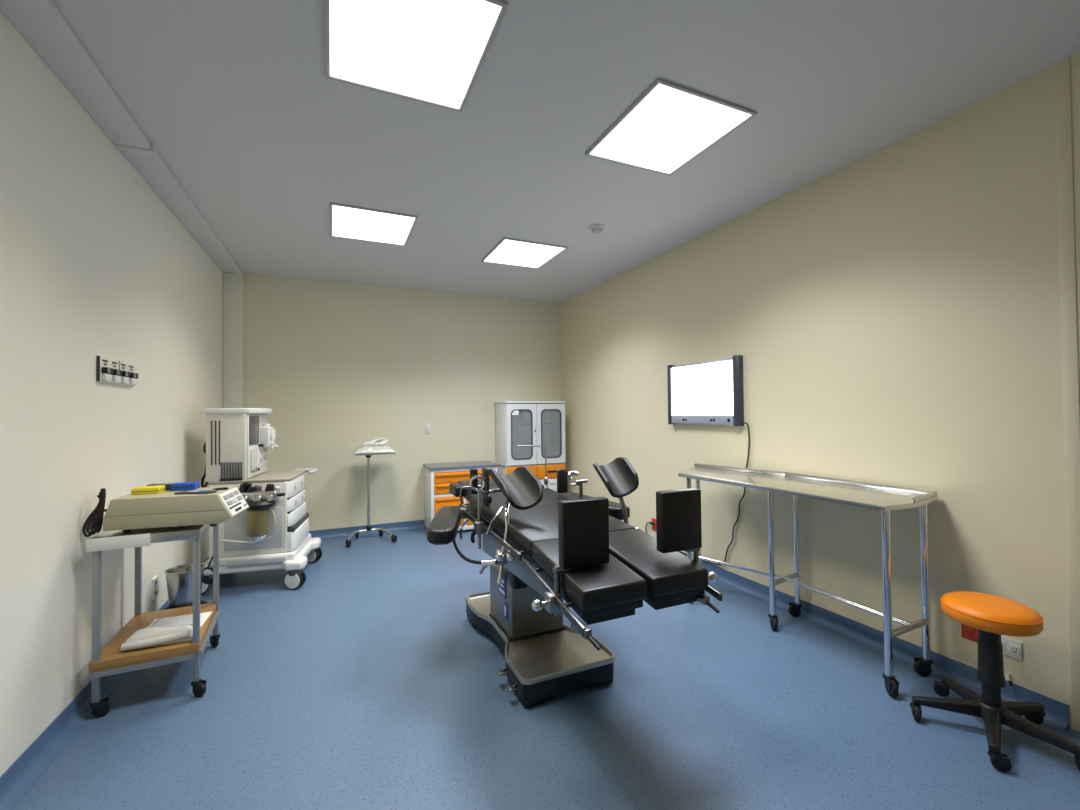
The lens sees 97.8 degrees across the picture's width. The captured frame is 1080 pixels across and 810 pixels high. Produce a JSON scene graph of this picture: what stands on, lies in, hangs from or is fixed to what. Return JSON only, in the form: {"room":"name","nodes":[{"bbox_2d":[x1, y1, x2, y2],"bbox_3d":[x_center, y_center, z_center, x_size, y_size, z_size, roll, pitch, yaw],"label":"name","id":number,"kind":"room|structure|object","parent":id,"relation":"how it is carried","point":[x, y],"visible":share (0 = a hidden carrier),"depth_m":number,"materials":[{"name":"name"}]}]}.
{"room":"operating room","nodes":[
{"label":"operating room","id":0,"kind":"room"},
{"bbox_2d":[0,10,222,775],"bbox_3d":[-1.860,-0.018,1.434,0.200,2.700,6.734,0,-1,-23],"label":"wall","id":1,"kind":"structure","parent":0,"point":[94,262],"depth_m":2.00,"materials":[{"name":"white paint"}]},
{"bbox_2d":[0,0,149,148],"bbox_3d":[-1.249,-1.371,0.414,0.200,0.038,4.322,0,-1,-23],"label":"ceiling beam","id":2,"kind":"structure","parent":1,"relation":"attached to","point":[42,25],"depth_m":1.83,"materials":[{"name":"paint"}]},
{"bbox_2d":[0,557,208,809],"bbox_3d":[-1.732,1.286,1.464,0.052,0.090,6.730,0,-1,-23],"label":"baseboard","id":3,"kind":"structure","parent":1,"relation":"attached to","point":[29,766],"depth_m":1.80,"materials":[{"name":"blue plastic"}]},
{"bbox_2d":[96,356,137,385],"bbox_3d":[-2.132,-0.167,2.389,0.035,0.120,0.406,0,-1,-23],"label":"outlet panel","id":4,"kind":"object","parent":1,"relation":"attached to","point":[108,370],"visible":1,"depth_m":2.33,"materials":[{"name":"white plastic"}]},
{"bbox_2d":[101,359,112,380],"bbox_3d":[-2.073,-0.165,2.260,0.024,0.100,0.089,0,-1,-24],"label":"outlet","id":5,"kind":"object","parent":4,"relation":"attached to","point":[106,364],"depth_m":2.24,"materials":[{"name":"white plastic"}]},
{"bbox_2d":[111,362,121,382],"bbox_3d":[-2.111,-0.164,2.352,0.024,0.100,0.089,0,-1,-24],"label":"outlet","id":6,"kind":"object","parent":4,"relation":"attached to","point":[116,366],"depth_m":2.34,"materials":[{"name":"white plastic"}]},
{"bbox_2d":[120,364,130,383],"bbox_3d":[-2.150,-0.162,2.444,0.024,0.100,0.089,0,-1,-24],"label":"outlet","id":7,"kind":"object","parent":4,"relation":"attached to","point":[126,375],"depth_m":2.44,"materials":[{"name":"white plastic"}]},
{"bbox_2d":[129,365,137,384],"bbox_3d":[-2.188,-0.160,2.537,0.024,0.100,0.089,0,-1,-24],"label":"outlet","id":8,"kind":"object","parent":4,"relation":"attached to","point":[134,376],"depth_m":2.52,"materials":[{"name":"white plastic"}]},
{"bbox_2d":[113,143,156,155],"bbox_3d":[-2.075,-1.327,2.416,0.168,0.048,0.050,0,-1,-24],"label":"trim","id":9,"kind":"structure","parent":1,"relation":"attached to","point":[152,151],"depth_m":2.41,"materials":[{"name":"paint"}]},
{"bbox_2d":[152,575,158,599],"bbox_3d":[-2.336,1.109,2.859,0.016,0.126,0.081,0,-1,-24],"label":"wall outlet","id":10,"kind":"object","parent":1,"relation":"attached to","point":[155,581],"visible":1,"depth_m":2.85,"materials":[{"name":"white plastic"}]},
{"bbox_2d":[155,580,157,594],"bbox_3d":[-2.333,1.109,2.860,0.010,0.080,0.040,0,-1,-24],"label":"socket","id":11,"kind":"object","parent":10,"relation":"attached to","point":[156,581],"depth_m":2.86,"materials":[{"name":"white plastic"}]},
{"bbox_2d":[120,150,243,276],"bbox_3d":[-2.541,-1.310,3.521,0.158,0.038,2.412,0,-1,-23],"label":"trim","id":12,"kind":"structure","parent":1,"relation":"attached to","point":[153,169],"depth_m":3.07,"materials":[{"name":"paint"}]},
{"bbox_2d":[244,273,561,530],"bbox_3d":[-1.500,0.040,5.355,4.800,2.700,0.150,0,-1,-24],"label":"wall","id":13,"kind":"structure","parent":0,"point":[339,367],"depth_m":5.17,"materials":[{"name":"beige paint"}]},
{"bbox_2d":[223,273,243,407],"bbox_3d":[-2.972,0.060,4.565,0.157,2.662,0.100,0,-1,-24],"label":"trim","id":14,"kind":"structure","parent":13,"relation":"attached to","point":[233,284],"depth_m":4.53,"materials":[{"name":"white paint"}]},
{"bbox_2d":[309,520,425,539],"bbox_3d":[-1.367,1.342,5.277,3.663,0.090,0.052,0,-1,-24],"label":"baseboard","id":15,"kind":"structure","parent":13,"relation":"attached to","point":[417,524],"depth_m":5.06,"materials":[{"name":"blue plastic"}]},
{"bbox_2d":[424,424,430,433],"bbox_3d":[-1.281,0.273,5.358,0.074,0.114,0.013,0,-1,-24],"label":"wall switch","id":16,"kind":"object","parent":13,"relation":"attached to","point":[427,427],"visible":1,"depth_m":5.35,"materials":[{"name":"white plastic"}]},
{"bbox_2d":[12,529,1079,809],"bbox_3d":[-0.113,1.378,2.236,4.800,0.100,7.228,0,-1,-24],"label":"floor","id":17,"kind":"structure","parent":0,"point":[369,683],"depth_m":1.95,"materials":[{"name":"blue plastic"}]},
{"bbox_2d":[86,524,219,716],"bbox_3d":[-1.847,0.961,2.339,0.427,0.771,0.583,0,-1,-24],"label":"trolley","id":18,"kind":"object","parent":17,"relation":"on","point":[110,660],"visible":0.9,"depth_m":2.13,"materials":[{"name":"metal"}]},
{"bbox_2d":[91,524,209,542],"bbox_3d":[-1.858,0.599,2.332,0.400,0.043,0.550,0,-1,-24],"label":"shelf","id":19,"kind":"object","parent":18,"relation":"attached to","point":[162,534],"depth_m":2.12,"materials":[{"name":"silver metal"}]},
{"bbox_2d":[89,603,215,673],"bbox_3d":[-1.852,1.123,2.324,0.392,0.045,0.546,0,-1,-24],"label":"shelf","id":20,"kind":"object","parent":18,"relation":"attached to","point":[111,660],"depth_m":2.14,"materials":[{"name":"brown wood"}]},
{"bbox_2d":[82,486,248,536],"bbox_3d":[-1.756,0.478,2.250,0.577,0.203,0.265,0,-1,-16],"label":"electrosurgical unit","id":21,"kind":"object","parent":18,"relation":"on","point":[166,508],"visible":1,"depth_m":2.13,"materials":[{"name":"beige plastic"}]},
{"bbox_2d":[131,485,165,494],"bbox_3d":[-1.869,0.405,2.248,0.107,0.028,0.081,0,-1,-20],"label":"box","id":22,"kind":"object","parent":21,"relation":"on","point":[159,488],"visible":1,"depth_m":2.22,"materials":[{"name":"yellow plastic"}]},
{"bbox_2d":[147,483,173,489],"bbox_3d":[-1.872,0.405,2.331,0.105,0.031,0.050,0,-1,-13],"label":"box","id":23,"kind":"object","parent":21,"relation":"on","point":[167,485],"visible":0.41,"depth_m":2.31,"materials":[{"name":"grey plastic"}]},
{"bbox_2d":[171,482,199,490],"bbox_3d":[-1.763,0.404,2.341,0.101,0.032,0.071,0,-1,-19],"label":"box","id":24,"kind":"object","parent":21,"relation":"on","point":[179,486],"visible":1,"depth_m":2.31,"materials":[{"name":"blue plastic"}]},
{"bbox_2d":[174,490,216,493],"bbox_3d":[-1.621,0.412,2.226,0.170,0.010,0.070,0,-1,-4],"label":"packet","id":25,"kind":"object","parent":21,"relation":"on","point":[195,491],"visible":1,"depth_m":2.20,"materials":[{"name":"grey plastic"}]},
{"bbox_2d":[213,487,228,489],"bbox_3d":[-1.576,0.413,2.321,0.065,0.009,0.032,0,-1,-16],"label":"clip","id":26,"kind":"object","parent":21,"relation":"on","point":[221,488],"visible":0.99,"depth_m":2.31,"materials":[{"name":"black metal"}]},
{"bbox_2d":[120,611,212,651],"bbox_3d":[-1.797,1.069,2.292,0.270,0.061,0.376,0,-1,-21],"label":"pack","id":27,"kind":"object","parent":18,"relation":"on","point":[176,629],"visible":0.92,"depth_m":2.17,"materials":[{"name":"white paper"}]},
{"bbox_2d":[163,563,207,609],"bbox_3d":[-2.182,1.181,2.893,0.244,0.354,0.244,0,-1,-24],"label":"bucket","id":28,"kind":"object","parent":17,"relation":"on","point":[179,579],"visible":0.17,"depth_m":2.83,"materials":[{"name":"metal"}]},
{"bbox_2d":[201,408,321,593],"bbox_3d":[-2.218,0.698,3.709,0.798,1.345,0.842,0,-1,-15],"label":"machine","id":29,"kind":"object","parent":17,"relation":"on","point":[272,533],"visible":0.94,"depth_m":3.48,"materials":[{"name":"white plastic"}]},
{"bbox_2d":[220,461,242,478],"bbox_3d":[-2.269,0.482,3.463,0.143,0.130,0.008,0,-1,-15],"label":"vent grille","id":30,"kind":"object","parent":29,"relation":"attached to","point":[228,469],"depth_m":3.46,"materials":[{"name":"grey plastic"}]},
{"bbox_2d":[203,408,271,413],"bbox_3d":[-2.348,0.049,3.716,0.340,0.043,0.530,0,-1,-15],"label":"shelf","id":31,"kind":"object","parent":29,"relation":"attached to","point":[206,410],"depth_m":3.47,"materials":[{"name":"white plastic"}]},
{"bbox_2d":[222,535,271,543],"bbox_3d":[-2.125,0.973,3.410,0.343,0.056,0.133,0,-1,-15],"label":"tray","id":32,"kind":"object","parent":29,"relation":"on","point":[226,539],"depth_m":3.43,"materials":[{"name":"metal"}]},
{"bbox_2d":[208,470,304,484],"bbox_3d":[-2.214,0.571,3.750,0.540,0.022,0.555,0,-1,-15],"label":"countertop","id":33,"kind":"structure","parent":29,"relation":"on","point":[268,476],"depth_m":3.61,"materials":[{"name":"white plastic"}]},
{"bbox_2d":[246,500,275,510],"bbox_3d":[-2.045,0.726,3.427,0.210,0.072,0.210,0,-1,-15],"label":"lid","id":34,"kind":"object","parent":29,"relation":"on","point":[254,505],"depth_m":3.37,"materials":[{"name":"black plastic"}]},
{"bbox_2d":[246,509,275,536],"bbox_3d":[-2.032,0.850,3.432,0.186,0.190,0.140,0,-1,-24],"label":"canister","id":35,"kind":"object","parent":29,"relation":"on","point":[259,522],"depth_m":3.38,"materials":[{"name":"brown"}]},
{"bbox_2d":[345,452,396,547],"bbox_3d":[-1.728,0.932,4.793,0.486,0.902,0.370,0,-1,-24],"label":"stand","id":36,"kind":"object","parent":17,"relation":"on","point":[368,455],"visible":0.88,"depth_m":4.91,"materials":[{"name":"silver metal"}]},
{"bbox_2d":[353,438,395,453],"bbox_3d":[-1.702,0.409,4.828,0.400,0.139,0.350,0,-1,-24],"label":"wrapped bundle","id":37,"kind":"object","parent":36,"relation":"on","point":[378,445],"visible":1,"depth_m":4.74,"materials":[{"name":"fabric"}]},
{"bbox_2d":[355,452,394,455],"bbox_3d":[-1.701,0.501,4.832,0.375,0.038,0.330,0,-1,-24],"label":"tray","id":38,"kind":"object","parent":36,"relation":"on","point":[366,454],"depth_m":4.69,"materials":[{"name":"silver metal"}]},
{"bbox_2d":[423,461,498,530],"bbox_3d":[-0.885,1.021,5.264,0.759,0.723,0.422,0,-1,-24],"label":"base cabinet","id":39,"kind":"object","parent":17,"relation":"on","point":[438,477],"visible":0.4,"depth_m":5.04,"materials":[{"name":"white wood"}]},
{"bbox_2d":[423,461,498,469],"bbox_3d":[-0.890,0.674,5.273,0.759,0.028,0.415,0,-1,-24],"label":"countertop","id":40,"kind":"structure","parent":39,"relation":"on","point":[471,464],"depth_m":5.18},
{"bbox_2d":[495,401,565,491],"bbox_3d":[-0.110,0.669,5.647,0.762,1.423,0.404,0,-1,-24],"label":"medicine cabinet","id":41,"kind":"object","parent":17,"relation":"on","point":[540,423],"visible":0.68,"depth_m":5.55,"materials":[{"name":"white metal"}]},
{"bbox_2d":[512,423,556,424],"bbox_3d":[-0.125,0.229,5.678,0.710,0.006,0.328,0,-1,-24],"label":"shelf","id":42,"kind":"object","parent":41,"relation":"attached to","point":[512,423],"depth_m":5.74,"materials":[{"name":"clear glass"}]},
{"bbox_2d":[512,441,559,444],"bbox_3d":[-0.122,0.459,5.674,0.710,0.006,0.328,0,-1,-24],"label":"shelf","id":43,"kind":"object","parent":41,"relation":"attached to","point":[513,442],"depth_m":5.75,"materials":[{"name":"clear glass"}]},
{"bbox_2d":[426,445,721,706],"bbox_3d":[0.006,0.781,2.328,1.054,1.086,1.841,0,-1,-24],"label":"table","id":44,"kind":"object","parent":17,"relation":"on","point":[547,547],"visible":1,"depth_m":2.07,"materials":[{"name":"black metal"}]},
{"bbox_2d":[458,479,543,500],"bbox_3d":[-0.257,0.543,3.037,0.480,0.096,0.340,0,-1,-24],"label":"cushion","id":45,"kind":"object","parent":44,"relation":"on","point":[492,485],"depth_m":2.93,"materials":[{"name":"black leather"}]},
{"bbox_2d":[499,580,504,595],"bbox_3d":[-0.203,0.961,2.500,0.001,0.073,0.090,0,-1,-24],"label":"print","id":46,"kind":"object","parent":44,"relation":"attached to","point":[501,586],"depth_m":2.49,"materials":[{"name":"white paper"}]},
{"bbox_2d":[469,488,635,557],"bbox_3d":[0.010,0.573,2.436,0.520,0.119,0.934,0,-1,-24],"label":"cushion","id":47,"kind":"object","parent":44,"relation":"on","point":[521,528],"depth_m":2.25,"materials":[{"name":"black leather"}]},
{"bbox_2d":[532,539,646,610],"bbox_3d":[0.166,0.607,1.752,0.251,0.120,0.431,0,-1,-24],"label":"cushion","id":48,"kind":"object","parent":44,"relation":"on","point":[595,581],"depth_m":1.62,"materials":[{"name":"black leather"}]},
{"bbox_2d":[609,528,707,596],"bbox_3d":[0.417,0.607,1.864,0.250,0.120,0.431,0,-1,-24],"label":"cushion","id":49,"kind":"object","parent":44,"relation":"on","point":[667,572],"depth_m":1.74,"materials":[{"name":"black leather"}]},
{"bbox_2d":[678,463,937,696],"bbox_3d":[1.398,0.878,2.841,0.526,0.890,1.568,0,-1,-24],"label":"table","id":50,"kind":"object","parent":17,"relation":"on","point":[883,498],"visible":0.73,"depth_m":2.43,"materials":[{"name":"metal"}]},
{"bbox_2d":[909,591,1079,771],"bbox_3d":[1.801,1.043,1.868,0.504,0.522,0.514,0,-1,-24],"label":"stool","id":51,"kind":"object","parent":17,"relation":"on","point":[994,616],"visible":1,"depth_m":1.84,"materials":[{"name":"orange leather"}]},
{"bbox_2d":[52,0,1079,302],"bbox_3d":[-0.139,-1.422,2.279,4.800,0.100,7.228,0,-1,-24],"label":"ceiling","id":52,"kind":"structure","parent":0,"point":[236,98],"depth_m":2.20,"materials":[{"name":"paint"}]},
{"bbox_2d":[330,202,417,245],"bbox_3d":[-1.259,-1.335,3.527,0.578,0.012,0.632,0,-1,-24],"label":"recessed light","id":53,"kind":"object","parent":52,"relation":"in","point":[346,221],"visible":1,"depth_m":3.48,"materials":[{"name":"white plastic"}]},
{"bbox_2d":[324,0,507,112],"bbox_3d":[-0.500,-1.370,1.786,0.578,0.012,0.632,0,-1,-24],"label":"recessed light","id":54,"kind":"object","parent":52,"relation":"in","point":[431,52],"visible":1,"depth_m":1.79,"materials":[{"name":"white plastic"}]},
{"bbox_2d":[481,237,567,268],"bbox_3d":[-0.152,-1.336,4.182,0.578,0.012,0.632,0,-1,-24],"label":"recessed light","id":55,"kind":"object","parent":52,"relation":"in","point":[509,251],"visible":1,"depth_m":4.15,"materials":[{"name":"white plastic"}]},
{"bbox_2d":[589,224,604,233],"bbox_3d":[0.435,-1.334,3.587,0.124,0.045,0.124,0,-1,-24],"label":"smoke detector","id":56,"kind":"object","parent":52,"relation":"attached to","point":[595,228],"visible":1,"depth_m":3.55,"materials":[{"name":"white plastic"}]},
{"bbox_2d":[585,78,756,175],"bbox_3d":[0.636,-1.371,2.393,0.578,0.012,0.632,0,-1,-24],"label":"recessed light","id":57,"kind":"object","parent":52,"relation":"in","point":[670,125],"visible":1,"depth_m":2.33,"materials":[{"name":"white plastic"}]},
{"bbox_2d":[561,52,1079,727],"bbox_3d":[1.716,-0.028,3.020,0.150,2.700,6.728,0,-1,-24],"label":"wall","id":58,"kind":"structure","parent":0,"point":[893,316],"depth_m":2.50,"materials":[{"name":"beige paint"}]},
{"bbox_2d":[652,518,655,530],"bbox_3d":[1.055,1.099,4.319,0.012,0.110,0.090,0,-1,-24],"label":"wall outlet","id":59,"kind":"object","parent":58,"relation":"attached to","point":[653,519],"visible":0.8,"depth_m":4.32,"materials":[{"name":"red plastic"}]},
{"bbox_2d":[645,355,749,565],"bbox_3d":[1.224,0.449,3.877,0.055,1.598,1.228,0,-1,-24],"label":"x-ray viewer","id":60,"kind":"object","parent":58,"relation":"attached to","point":[708,392],"visible":0.89,"depth_m":3.64,"materials":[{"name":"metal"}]},
{"bbox_2d":[680,552,1069,730],"bbox_3d":[1.192,1.297,3.961,0.052,0.090,4.535,0,-1,-24],"label":"baseboard","id":61,"kind":"structure","parent":58,"relation":"attached to","point":[1057,712],"depth_m":2.48,"materials":[{"name":"blue plastic"}]},
{"bbox_2d":[961,624,978,641],"bbox_3d":[2.009,1.054,2.166,0.012,0.075,0.115,0,-1,-24],"label":"wall outlet","id":62,"kind":"object","parent":58,"relation":"attached to","point":[967,632],"visible":0.48,"depth_m":2.19,"materials":[{"name":"red plastic"}]},
{"bbox_2d":[965,627,973,636],"bbox_3d":[1.997,1.055,2.187,0.005,0.036,0.034,0,-1,-24],"label":"socket","id":63,"kind":"object","parent":62,"relation":"attached to","point":[969,631],"depth_m":2.19,"materials":[{"name":"red plastic"}]},
{"bbox_2d":[1006,672,1012,685],"bbox_3d":[2.044,1.195,2.052,0.019,0.042,0.046,-1,-1,36],"label":"wire","id":64,"kind":"object","parent":58,"relation":"attached to","point":[1008,674],"visible":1,"depth_m":2.05,"materials":[{"name":"white plastic"}]},
{"bbox_2d":[1001,635,1021,660],"bbox_3d":[2.054,1.061,2.066,0.012,0.080,0.090,0,-1,-24],"label":"wall outlet","id":65,"kind":"object","parent":58,"relation":"attached to","point":[1011,647],"visible":0.68,"depth_m":2.05,"materials":[{"name":"white plastic"}]},
{"bbox_2d":[1010,644,1019,654],"bbox_3d":[2.061,1.061,2.043,0.005,0.036,0.034,0,-1,-24],"label":"socket","id":66,"kind":"object","parent":65,"relation":"attached to","point":[1014,648],"depth_m":2.04,"materials":[{"name":"white plastic"}]},
{"bbox_2d":[1054,57,1079,731],"bbox_3d":[2.132,-0.049,1.890,0.005,2.700,0.045,0,-1,-24],"label":"door frame","id":67,"kind":"structure","parent":58,"relation":"attached to","point":[1071,408],"depth_m":1.89,"materials":[{"name":"beige paint"}]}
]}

